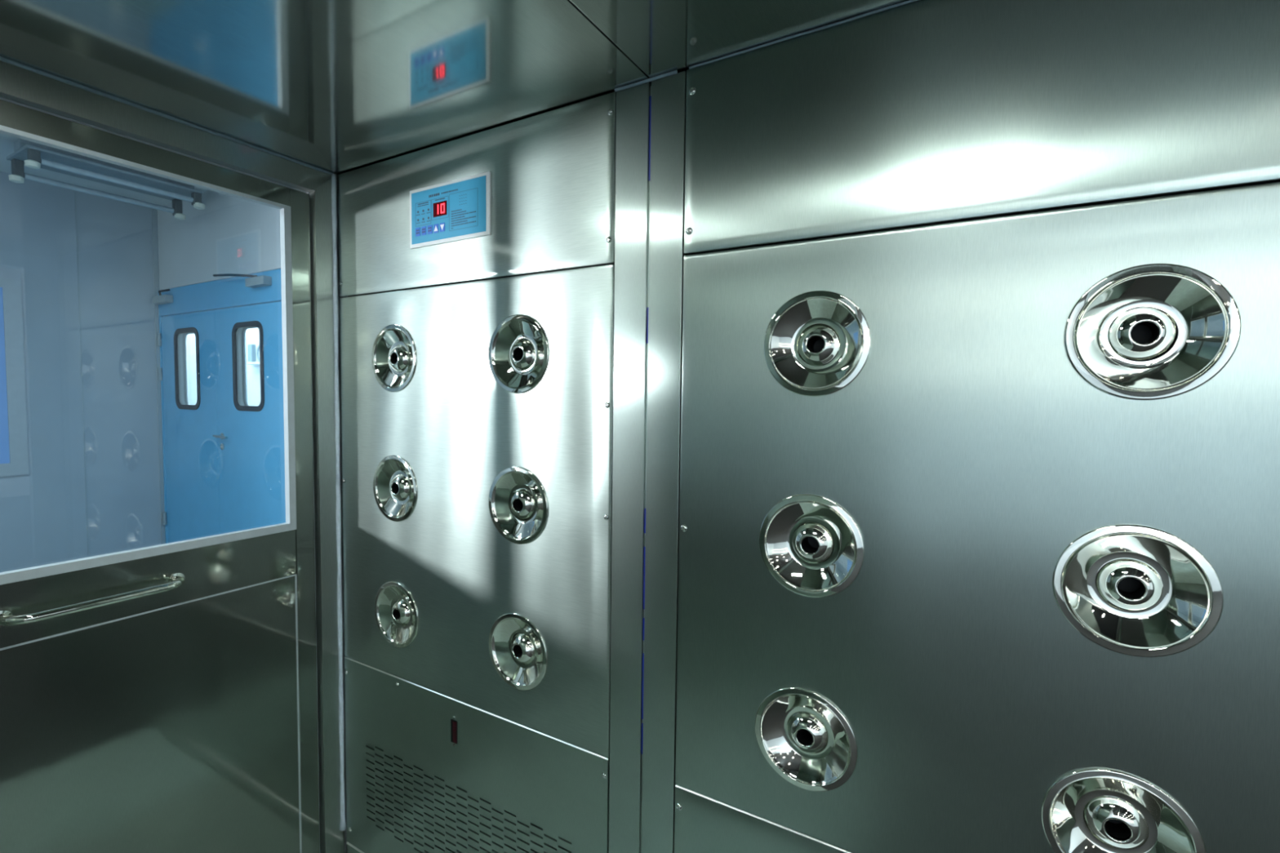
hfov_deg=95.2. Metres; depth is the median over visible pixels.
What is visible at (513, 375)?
air nozzle
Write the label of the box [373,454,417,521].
air nozzle
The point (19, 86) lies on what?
door frame
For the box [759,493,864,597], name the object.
air nozzle
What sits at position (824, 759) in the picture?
air nozzle
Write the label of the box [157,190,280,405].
wall
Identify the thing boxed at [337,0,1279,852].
wall
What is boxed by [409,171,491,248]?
control panel
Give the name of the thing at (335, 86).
ceiling
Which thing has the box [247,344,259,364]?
window
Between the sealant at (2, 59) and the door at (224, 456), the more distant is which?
the door at (224, 456)
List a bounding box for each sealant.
[0,56,333,174]
[331,173,346,831]
[614,70,677,92]
[688,0,918,69]
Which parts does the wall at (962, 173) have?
panel, panel, grille panel, panel, post, post, panel, panel, panel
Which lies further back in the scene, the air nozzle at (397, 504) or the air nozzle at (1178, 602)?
the air nozzle at (397, 504)
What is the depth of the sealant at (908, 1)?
1.06 m
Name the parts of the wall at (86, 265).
corner trim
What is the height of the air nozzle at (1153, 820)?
0.195 m
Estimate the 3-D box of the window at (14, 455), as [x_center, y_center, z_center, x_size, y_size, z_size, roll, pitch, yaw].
[-4.546,-0.302,3.369,0.020,1.315,1.412,2,3,30]
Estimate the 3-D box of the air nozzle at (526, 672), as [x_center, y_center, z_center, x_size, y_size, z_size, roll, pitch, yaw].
[-0.298,0.570,1.506,0.195,0.195,0.058,2,3,30]
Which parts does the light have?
reflector plate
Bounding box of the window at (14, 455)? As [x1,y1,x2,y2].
[0,277,29,476]
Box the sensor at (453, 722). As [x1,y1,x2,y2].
[450,715,457,746]
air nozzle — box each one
[371,324,416,391]
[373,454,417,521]
[374,581,418,648]
[488,314,548,393]
[488,466,547,544]
[488,613,547,690]
[755,687,857,791]
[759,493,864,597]
[763,290,871,396]
[1040,768,1206,852]
[1052,524,1223,657]
[1064,263,1241,399]
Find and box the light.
[6,137,204,220]
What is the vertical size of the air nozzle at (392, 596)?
0.195 m
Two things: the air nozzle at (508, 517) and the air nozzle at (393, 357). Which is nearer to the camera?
the air nozzle at (508, 517)
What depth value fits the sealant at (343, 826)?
1.83 m
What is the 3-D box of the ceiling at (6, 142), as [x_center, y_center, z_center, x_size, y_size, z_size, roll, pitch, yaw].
[-3.760,-1.535,0.803,3.875,0.030,6.497,2,3,30]
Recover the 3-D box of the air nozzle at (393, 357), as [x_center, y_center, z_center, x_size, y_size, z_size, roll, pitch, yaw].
[-0.696,-0.197,1.705,0.195,0.195,0.058,2,3,30]
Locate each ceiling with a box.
[0,0,919,174]
[0,133,208,205]
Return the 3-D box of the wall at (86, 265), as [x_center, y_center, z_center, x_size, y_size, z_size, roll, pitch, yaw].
[-5.467,-0.118,1.867,0.060,2.950,6.597,2,3,30]
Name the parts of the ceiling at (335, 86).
panel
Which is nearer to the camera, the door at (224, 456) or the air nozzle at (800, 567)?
the air nozzle at (800, 567)
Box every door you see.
[0,99,319,852]
[151,268,285,543]
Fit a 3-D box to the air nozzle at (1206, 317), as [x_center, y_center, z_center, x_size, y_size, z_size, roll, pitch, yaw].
[0.746,-0.136,0.868,0.195,0.195,0.068,2,3,30]
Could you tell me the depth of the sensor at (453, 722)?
1.61 m
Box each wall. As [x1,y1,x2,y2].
[0,171,165,572]
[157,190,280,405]
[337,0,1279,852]
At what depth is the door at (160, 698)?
1.50 m
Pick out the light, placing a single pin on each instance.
(33, 155)
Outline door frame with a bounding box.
[0,60,352,852]
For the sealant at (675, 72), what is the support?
attached to the ceiling at (335, 86)
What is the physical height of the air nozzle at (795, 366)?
0.195 m
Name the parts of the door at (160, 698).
handle, rail, rail, panel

